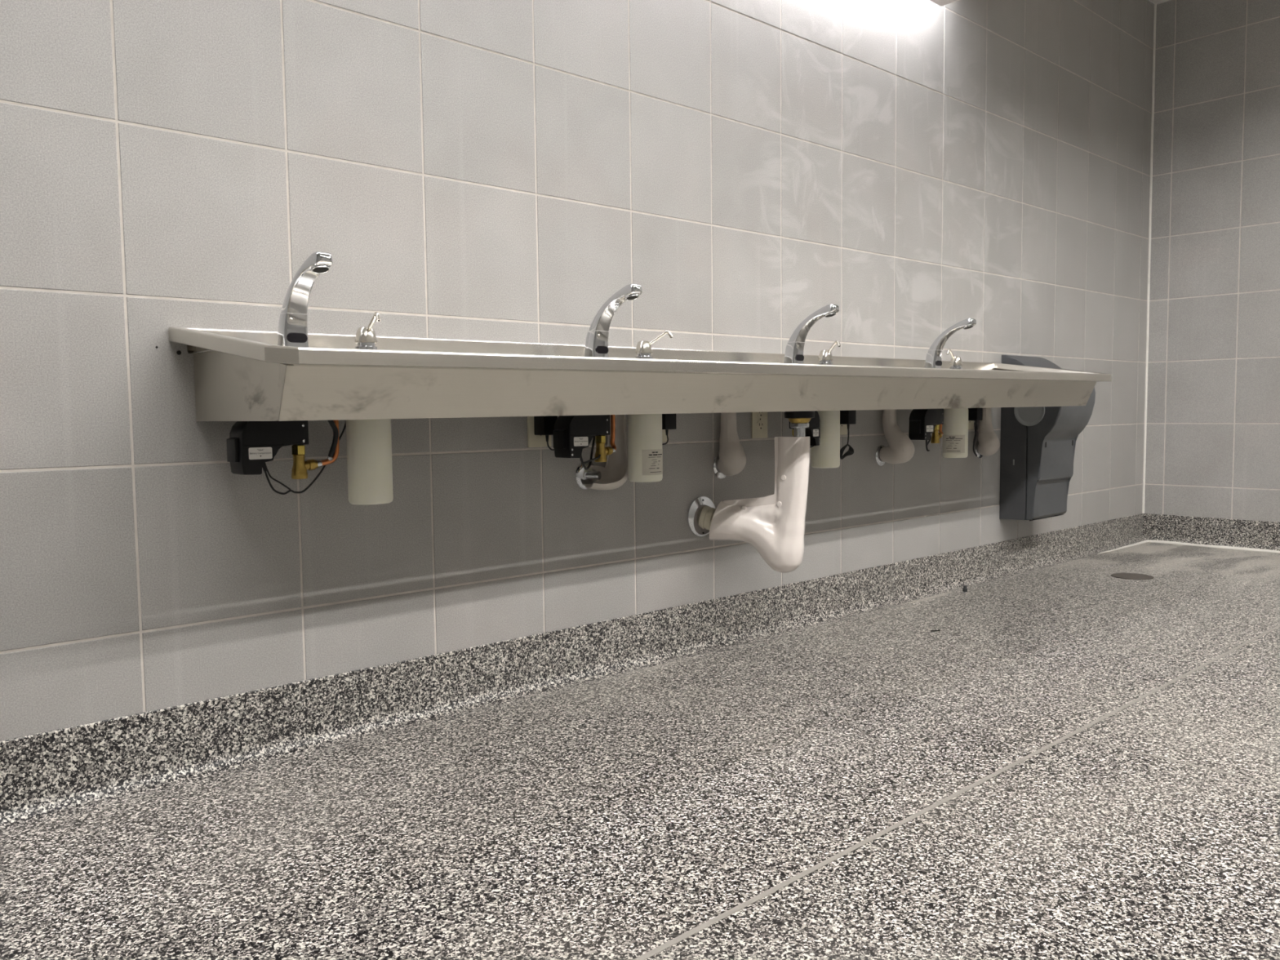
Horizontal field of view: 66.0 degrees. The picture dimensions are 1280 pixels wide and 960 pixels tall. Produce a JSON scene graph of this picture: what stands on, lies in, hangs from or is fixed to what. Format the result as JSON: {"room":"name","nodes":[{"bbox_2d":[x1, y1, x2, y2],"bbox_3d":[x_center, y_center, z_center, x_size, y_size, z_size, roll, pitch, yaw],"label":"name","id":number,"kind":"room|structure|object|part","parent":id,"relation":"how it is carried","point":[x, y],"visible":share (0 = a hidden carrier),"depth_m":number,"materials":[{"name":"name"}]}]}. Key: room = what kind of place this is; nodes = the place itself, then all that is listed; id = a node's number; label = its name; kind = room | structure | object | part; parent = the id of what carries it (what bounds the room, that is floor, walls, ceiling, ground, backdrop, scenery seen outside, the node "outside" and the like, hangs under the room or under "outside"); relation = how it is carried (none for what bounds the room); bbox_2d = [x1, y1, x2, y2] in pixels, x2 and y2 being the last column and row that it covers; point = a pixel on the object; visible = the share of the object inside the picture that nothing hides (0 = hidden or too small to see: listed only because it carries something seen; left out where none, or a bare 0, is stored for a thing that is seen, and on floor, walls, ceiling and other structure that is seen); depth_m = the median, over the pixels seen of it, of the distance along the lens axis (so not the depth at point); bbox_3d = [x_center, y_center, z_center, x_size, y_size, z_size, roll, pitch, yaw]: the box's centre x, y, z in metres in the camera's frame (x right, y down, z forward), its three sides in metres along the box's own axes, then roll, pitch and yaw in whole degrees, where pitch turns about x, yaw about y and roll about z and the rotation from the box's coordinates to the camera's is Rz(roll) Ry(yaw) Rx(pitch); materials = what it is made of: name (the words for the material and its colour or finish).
{"room":"public restroom","nodes":[
{"label":"public restroom","id":0,"kind":"room"},
{"bbox_2d":[0,0,1154,741],"bbox_3d":[0.238,-0.852,2.912,6.403,2.665,0.121,-4,5,-42],"label":"wall","id":1,"kind":"structure","parent":0,"point":[465,170],"depth_m":2.32,"materials":[{"name":"tile"}]},
{"bbox_2d":[226,419,346,494],"bbox_3d":[-0.655,-0.063,1.904,0.080,0.174,0.279,2,5,37],"label":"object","id":2,"kind":"object","parent":1,"relation":"attached to","point":[250,444],"visible":0.95,"depth_m":1.82,"materials":[{"name":"black plastic"}]},
{"bbox_3d":[-0.747,-0.056,1.808,0.008,0.045,0.040,-4,5,-42],"label":"housing lid","id":3,"kind":"part","parent":2,"relation":"part of","materials":[{"name":"black plastic"}]},
{"bbox_2d":[305,458,318,470],"bbox_3d":[-0.638,-0.029,1.904,0.027,0.022,0.021,-4,5,-42],"label":"pipe fitting","id":4,"kind":"object","parent":2,"relation":"attached to","point":[310,464],"depth_m":1.90,"materials":[{"name":"gold metal"}]},
{"bbox_2d":[527,416,551,447],"bbox_3d":[-0.246,-0.138,2.419,0.070,0.115,0.009,-4,5,-42],"label":"wall outlet","id":5,"kind":"object","parent":1,"relation":"attached to","point":[533,441],"visible":0.31,"depth_m":2.41,"materials":[{"name":"white plastic"}]},
{"bbox_2d":[535,435,545,437],"bbox_3d":[-0.244,-0.119,2.419,0.034,0.028,0.003,-4,5,-42],"label":"receptacle","id":6,"kind":"object","parent":5,"relation":"attached to","point":[536,436],"depth_m":2.42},
{"bbox_2d":[533,415,557,450],"bbox_3d":[-0.217,-0.128,2.405,0.065,0.112,0.053,-4,5,-42],"label":"plug adapter","id":7,"kind":"object","parent":5,"relation":"attached to","point":[543,425],"visible":0.42,"depth_m":2.39,"materials":[{"name":"black plastic"}]},
{"bbox_2d":[0,513,1148,830],"bbox_3d":[0.275,0.417,2.902,6.303,0.144,0.054,-4,5,-42],"label":"baseboard","id":8,"kind":"structure","parent":1,"relation":"attached to","point":[46,775],"depth_m":2.24,"materials":[{"name":"grey stone"}]},
{"bbox_2d":[552,414,616,470],"bbox_3d":[-0.124,-0.107,2.385,0.089,0.161,0.198,2,5,32],"label":"box","id":9,"kind":"object","parent":1,"relation":"attached to","point":[571,434],"visible":0.98,"depth_m":2.33,"materials":[{"name":"black plastic"}]},
{"bbox_3d":[-0.189,-0.097,2.320,0.008,0.045,0.040,-4,5,-42],"label":"housing lid","id":10,"kind":"part","parent":9,"relation":"part of","materials":[{"name":"black plastic"}]},
{"bbox_2d":[604,446,613,455],"bbox_3d":[-0.081,-0.071,2.416,0.027,0.022,0.021,-4,5,-42],"label":"outlet","id":11,"kind":"object","parent":9,"relation":"attached to","point":[608,450],"depth_m":2.41,"materials":[{"name":"gold metal"}]},
{"bbox_2d":[186,328,994,369],"bbox_3d":[0.280,-0.350,2.877,3.065,0.060,0.029,-4,5,-42],"label":"backsplash","id":12,"kind":"structure","parent":1,"relation":"attached to","point":[315,340],"depth_m":2.39,"materials":[{"name":"silver metal"}]},
{"bbox_2d":[575,414,627,489],"bbox_3d":[-0.090,-0.083,2.527,0.150,0.217,0.069,-4,5,-36],"label":"pipe cover","id":13,"kind":"object","parent":1,"relation":"attached to","point":[614,475],"visible":0.82,"depth_m":2.56,"materials":[{"name":"white plastic"}]},
{"bbox_3d":[-0.135,-0.012,2.529,0.073,0.073,0.008,-4,5,-42],"label":"wall plate","id":14,"kind":"part","parent":13,"relation":"part of","materials":[{"name":"silver metal"}]},
{"bbox_2d":[168,326,1111,421],"bbox_3d":[0.431,-0.279,2.718,3.119,0.189,0.474,-4,5,-42],"label":"trough","id":15,"kind":"object","parent":1,"relation":"attached to","point":[240,375],"visible":1,"depth_m":1.99,"materials":[{"name":"silver metal"}]},
{"bbox_3d":[-0.701,-0.177,1.714,0.002,0.150,0.423,-4,5,-42],"label":"panel","id":16,"kind":"part","parent":15,"relation":"part of","materials":[{"name":"silver metal"}]},
{"bbox_2d":[277,251,333,347],"bbox_3d":[-0.620,-0.326,1.829,0.050,0.172,0.180,-4,5,-42],"label":"faucet","id":17,"kind":"object","parent":15,"relation":"on","point":[293,319],"visible":0.98,"depth_m":1.85,"materials":[{"name":"silver metal"}]},
{"bbox_2d":[277,313,308,347],"bbox_3d":[-0.663,-0.279,1.879,0.050,0.073,0.052,-4,5,-42],"label":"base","id":18,"kind":"object","parent":17,"relation":"on","point":[292,327],"depth_m":1.86,"materials":[{"name":"silver metal"}]},
{"bbox_3d":[-0.615,-0.362,1.821,0.042,0.100,0.165,-4,5,-42],"label":"spout","id":19,"kind":"part","parent":17,"relation":"part of","materials":[{"name":"silver metal"}]},
{"bbox_2d":[355,311,381,349],"bbox_3d":[-0.529,-0.289,1.952,0.044,0.080,0.104,-4,5,-42],"label":"spout","id":20,"kind":"object","parent":15,"relation":"on","point":[366,337],"visible":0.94,"depth_m":1.96,"materials":[{"name":"silver metal"}]},
{"bbox_2d":[346,418,393,504],"bbox_3d":[-0.547,-0.094,1.988,0.088,0.282,0.088,-4,5,-42],"label":"soap bottle","id":21,"kind":"object","parent":15,"relation":"hanging from","point":[368,442],"visible":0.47,"depth_m":1.95,"materials":[{"name":"plastic"}]},
{"bbox_2d":[584,284,642,357],"bbox_3d":[-0.062,-0.370,2.341,0.050,0.172,0.180,-4,5,-42],"label":"faucet","id":22,"kind":"object","parent":15,"relation":"on","point":[597,340],"visible":0.98,"depth_m":2.36,"materials":[{"name":"silver metal"}]},
{"bbox_2d":[584,330,608,357],"bbox_3d":[-0.105,-0.324,2.391,0.050,0.073,0.052,-4,5,-42],"label":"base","id":23,"kind":"object","parent":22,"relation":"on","point":[597,341],"depth_m":2.37,"materials":[{"name":"silver metal"}]},
{"bbox_3d":[-0.058,-0.406,2.333,0.042,0.100,0.165,-4,5,-42],"label":"spout","id":24,"kind":"part","parent":22,"relation":"part of","materials":[{"name":"silver metal"}]},
{"bbox_2d":[626,413,662,482],"bbox_3d":[0.012,-0.137,2.500,0.088,0.280,0.089,-4,5,-42],"label":"soap bottle","id":25,"kind":"object","parent":15,"relation":"attached to","point":[645,451],"visible":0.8,"depth_m":2.47,"materials":[{"name":"plastic"}]},
{"bbox_2d":[635,330,673,358],"bbox_3d":[0.036,-0.336,2.487,0.096,0.080,0.044,-1,4,0],"label":"spout","id":26,"kind":"object","parent":15,"relation":"on","point":[643,348],"visible":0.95,"depth_m":2.47,"materials":[{"name":"silver metal"}]},
{"bbox_2d":[783,303,839,364],"bbox_3d":[0.497,-0.415,2.854,0.050,0.172,0.180,-4,5,-42],"label":"faucet","id":27,"kind":"object","parent":15,"relation":"on","point":[794,349],"visible":0.94,"depth_m":2.87,"materials":[{"name":"silver metal"}]},
{"bbox_2d":[783,342,804,364],"bbox_3d":[0.455,-0.369,2.905,0.050,0.073,0.052,-4,5,-42],"label":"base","id":28,"kind":"object","parent":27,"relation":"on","point":[794,351],"depth_m":2.89,"materials":[{"name":"silver metal"}]},
{"bbox_3d":[0.502,-0.451,2.846,0.042,0.100,0.165,-4,5,-42],"label":"spout","id":29,"kind":"part","parent":27,"relation":"part of","materials":[{"name":"silver metal"}]},
{"bbox_2d":[810,410,839,467],"bbox_3d":[0.566,-0.178,3.009,0.088,0.280,0.088,-4,5,-42],"label":"soap bottle","id":30,"kind":"object","parent":15,"relation":"attached to","point":[827,455],"visible":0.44,"depth_m":2.97,"materials":[{"name":"plastic"}]},
{"bbox_2d":[817,340,840,364],"bbox_3d":[0.568,-0.378,2.970,0.044,0.080,0.095,-1,4,-10],"label":"spout","id":31,"kind":"object","parent":15,"relation":"on","point":[825,357],"visible":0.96,"depth_m":2.98,"materials":[{"name":"silver metal"}]},
{"bbox_2d":[908,408,943,451],"bbox_3d":[1.002,-0.186,3.407,0.178,0.170,0.062,-4,5,-42],"label":"box","id":32,"kind":"object","parent":15,"relation":"hanging from","point":[922,422],"visible":0.98,"depth_m":3.36,"materials":[{"name":"black plastic"}]},
{"bbox_3d":[0.936,-0.182,3.353,0.008,0.045,0.040,-4,5,-42],"label":"housing lid","id":33,"kind":"part","parent":32,"relation":"part of","materials":[{"name":"black plastic"}]},
{"bbox_2d":[924,318,976,368],"bbox_3d":[1.063,-0.461,3.373,0.050,0.172,0.180,-4,5,-42],"label":"faucet","id":34,"kind":"object","parent":15,"relation":"on","point":[934,355],"visible":0.94,"depth_m":3.39,"materials":[{"name":"silver metal"}]},
{"bbox_2d":[924,350,942,368],"bbox_3d":[1.020,-0.414,3.424,0.050,0.073,0.052,-4,5,-42],"label":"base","id":35,"kind":"object","parent":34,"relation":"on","point":[933,358],"depth_m":3.41,"materials":[{"name":"silver metal"}]},
{"bbox_3d":[1.067,-0.497,3.365,0.042,0.100,0.165,-4,5,-42],"label":"spout","id":36,"kind":"part","parent":34,"relation":"part of","materials":[{"name":"silver metal"}]},
{"bbox_2d":[946,348,962,368],"bbox_3d":[1.109,-0.424,3.495,0.092,0.080,0.044,-4,5,-42],"label":"spout","id":37,"kind":"object","parent":15,"relation":"on","point":[956,362],"visible":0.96,"depth_m":3.50,"materials":[{"name":"silver metal"}]},
{"bbox_2d":[942,408,968,457],"bbox_3d":[1.128,-0.220,3.525,0.089,0.280,0.088,-4,5,-42],"label":"soap bottle","id":38,"kind":"object","parent":15,"relation":"attached to","point":[955,426],"visible":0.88,"depth_m":3.49,"materials":[{"name":"plastic"}]},
{"bbox_2d":[662,429,668,442],"bbox_3d":[0.053,-0.161,2.694,0.070,0.115,0.009,-4,5,-42],"label":"wall outlet","id":39,"kind":"object","parent":1,"relation":"attached to","point":[664,434],"visible":0.05,"depth_m":2.71,"materials":[{"name":"white plastic"}]},
{"bbox_2d":[662,413,676,444],"bbox_3d":[0.030,-0.122,2.635,0.044,0.161,0.164,3,5,43],"label":"plug adapter","id":40,"kind":"object","parent":1,"relation":"attached to","point":[668,420],"visible":0.47,"depth_m":2.66,"materials":[{"name":"black plastic"}]},
{"bbox_3d":[0.059,-0.105,2.651,0.007,0.038,0.067,2,5,32],"label":"cord","id":41,"kind":"part","parent":40,"relation":"part of","materials":[{"name":"white plastic"}]},
{"bbox_2d":[713,412,746,478],"bbox_3d":[0.265,-0.108,2.837,0.083,0.215,0.090,-4,5,-42],"label":"pipe cover","id":42,"kind":"object","parent":1,"relation":"attached to","point":[731,460],"visible":0.94,"depth_m":2.81,"materials":[{"name":"white plastic"}]},
{"bbox_3d":[0.241,-0.040,2.875,0.073,0.073,0.008,-4,5,-42],"label":"wall plate","id":43,"kind":"part","parent":42,"relation":"part of","materials":[{"name":"silver metal"}]},
{"bbox_2d":[687,410,814,536],"bbox_3d":[0.316,-0.016,2.776,0.353,0.362,0.102,1,4,17],"label":"drain pipe","id":44,"kind":"object","parent":1,"relation":"attached to","point":[701,511],"visible":0.81,"depth_m":2.79,"materials":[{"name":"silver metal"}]},
{"bbox_2d":[709,436,809,573],"bbox_3d":[0.336,0.069,2.772,0.283,0.381,0.105,1,4,19],"label":"trap cover","id":45,"kind":"object","parent":44,"relation":"attached to","point":[774,525],"visible":1,"depth_m":2.72,"materials":[{"name":"white plastic"}]},
{"bbox_2d":[784,410,814,418],"bbox_3d":[0.440,-0.182,2.715,0.084,0.026,0.084,-4,5,-42],"label":"washer","id":46,"kind":"object","parent":44,"relation":"in","point":[788,415],"depth_m":2.68,"materials":[{"name":"black plastic"}]},
{"bbox_2d":[751,412,767,438],"bbox_3d":[0.362,-0.184,2.978,0.070,0.115,0.009,-4,5,-42],"label":"wall outlet","id":47,"kind":"object","parent":1,"relation":"attached to","point":[758,420],"visible":0.77,"depth_m":2.97,"materials":[{"name":"white plastic"}]},
{"bbox_2d":[756,412,764,417],"bbox_3d":[0.364,-0.203,2.975,0.034,0.028,0.003,-4,5,-42],"label":"receptacle","id":48,"kind":"object","parent":47,"relation":"attached to","point":[758,414],"depth_m":2.97,"materials":[{"name":"beige plastic"}]},
{"bbox_2d":[756,421,764,430],"bbox_3d":[0.364,-0.164,2.978,0.034,0.028,0.003,-4,5,-42],"label":"receptacle","id":49,"kind":"object","parent":47,"relation":"attached to","point":[760,424],"depth_m":2.98,"materials":[{"name":"beige plastic"}]},
{"bbox_2d":[789,410,820,448],"bbox_3d":[0.490,-0.160,2.937,0.103,0.145,0.062,-4,5,-42],"label":"box","id":50,"kind":"object","parent":1,"relation":"attached to","point":[813,431],"visible":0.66,"depth_m":2.93,"materials":[{"name":"black plastic"}]},
{"bbox_2d":[840,424,847,435],"bbox_3d":[0.663,-0.206,3.255,0.070,0.115,0.009,-4,5,-42],"label":"wall outlet","id":51,"kind":"object","parent":1,"relation":"attached to","point":[843,428],"visible":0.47,"depth_m":3.26,"materials":[{"name":"white plastic"}]},
{"bbox_2d":[840,409,856,459],"bbox_3d":[0.670,-0.160,3.229,0.072,0.182,0.041,-4,5,-42],"label":"plug adapter","id":52,"kind":"object","parent":1,"relation":"attached to","point":[846,417],"visible":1,"depth_m":3.22,"materials":[{"name":"black plastic"}]},
{"bbox_2d":[875,409,914,466],"bbox_3d":[0.880,-0.153,3.375,0.082,0.215,0.129,-4,5,-42],"label":"pipe cover","id":53,"kind":"object","parent":1,"relation":"attached to","point":[900,449],"visible":0.94,"depth_m":3.36,"materials":[{"name":"white plastic"}]},
{"bbox_3d":[0.843,-0.085,3.427,0.073,0.073,0.008,-4,5,-42],"label":"wall plate","id":54,"kind":"part","parent":53,"relation":"part of","materials":[{"name":"silver metal"}]},
{"bbox_2d":[928,0,958,6],"bbox_3d":[-0.302,-1.602,2.138,3.945,0.200,0.219,-4,5,-42],"label":"wall light","id":55,"kind":"object","parent":1,"relation":"attached to","point":[940,2],"visible":1,"depth_m":3.29,"materials":[{"name":"white plastic"}]},
{"bbox_2d":[968,420,973,429],"bbox_3d":[1.274,-0.252,3.815,0.070,0.115,0.009,-4,5,-42],"label":"wall outlet","id":56,"kind":"object","parent":1,"relation":"attached to","point":[971,423],"visible":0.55,"depth_m":3.82,"materials":[{"name":"white plastic"}]},
{"bbox_2d":[968,408,982,456],"bbox_3d":[1.287,-0.192,3.791,0.094,0.208,0.048,-4,5,-42],"label":"plug adapter","id":57,"kind":"object","parent":1,"relation":"attached to","point":[974,414],"visible":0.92,"depth_m":3.78,"materials":[{"name":"black plastic"}]},
{"bbox_3d":[1.301,-0.157,3.818,0.040,0.134,0.017,-4,5,-42],"label":"cord","id":58,"kind":"part","parent":57,"relation":"part of","materials":[{"name":"black rubber"}]},
{"bbox_3d":[1.283,-0.177,3.772,0.006,0.077,0.064,1,4,27],"label":"cord","id":59,"kind":"part","parent":57,"relation":"part of","materials":[{"name":"black rubber"}]},
{"bbox_2d":[975,407,999,457],"bbox_3d":[1.352,-0.191,3.846,0.078,0.215,0.114,-2,4,-19],"label":"pipe cover","id":60,"kind":"object","parent":1,"relation":"attached to","point":[988,444],"visible":0.89,"depth_m":3.81,"materials":[{"name":"white plastic"}]},
{"bbox_3d":[1.346,-0.123,3.889,0.073,0.073,0.008,-4,5,-42],"label":"wall plate","id":61,"kind":"part","parent":60,"relation":"part of","materials":[{"name":"silver metal"}]},
{"bbox_2d":[999,355,1095,520],"bbox_3d":[1.658,-0.175,4.009,0.310,0.668,0.250,-4,5,-42],"label":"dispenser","id":62,"kind":"object","parent":1,"relation":"attached to","point":[1038,443],"visible":0.73,"depth_m":3.96,"materials":[{"name":"plastic"}]},
{"bbox_2d":[0,542,1279,959],"bbox_3d":[1.409,0.605,1.681,6.303,0.101,3.400,-4,5,-42],"label":"floor","id":63,"kind":"structure","parent":0,"point":[1082,762],"depth_m":1.68,"materials":[{"name":"stone"}]},
{"bbox_2d":[962,585,967,591],"bbox_3d":[1.218,0.407,3.693,0.018,0.022,0.017,-4,5,-42],"label":"plug","id":64,"kind":"object","parent":63,"relation":"on","point":[965,588],"visible":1,"depth_m":3.69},
{"bbox_2d":[1111,573,1153,579],"bbox_3d":[1.986,0.389,3.977,0.156,0.003,0.156,-4,5,-42],"label":"cover","id":65,"kind":"object","parent":63,"relation":"on","point":[1122,575],"visible":1,"depth_m":3.97,"materials":[{"name":"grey metal"}]},
{"bbox_2d":[1148,0,1169,4],"bbox_3d":[1.378,-2.153,1.491,6.303,0.100,3.400,-4,5,-42],"label":"ceiling","id":66,"kind":"structure","parent":0,"point":[1154,2],"depth_m":4.83,"materials":[{"name":"white paint"}]},
{"bbox_2d":[1142,0,1279,522],"bbox_3d":[3.751,-0.950,3.752,0.130,2.665,3.402,-4,5,-42],"label":"wall","id":67,"kind":"structure","parent":0,"point":[1211,428],"depth_m":4.74,"materials":[{"name":"tile"}]},
{"bbox_2d":[1142,513,1279,553],"bbox_3d":[3.704,0.318,3.781,0.061,0.146,3.400,-4,5,-42],"label":"baseboard","id":68,"kind":"structure","parent":67,"relation":"attached to","point":[1211,532],"depth_m":4.80,"materials":[{"name":"grey stone"}]}
]}

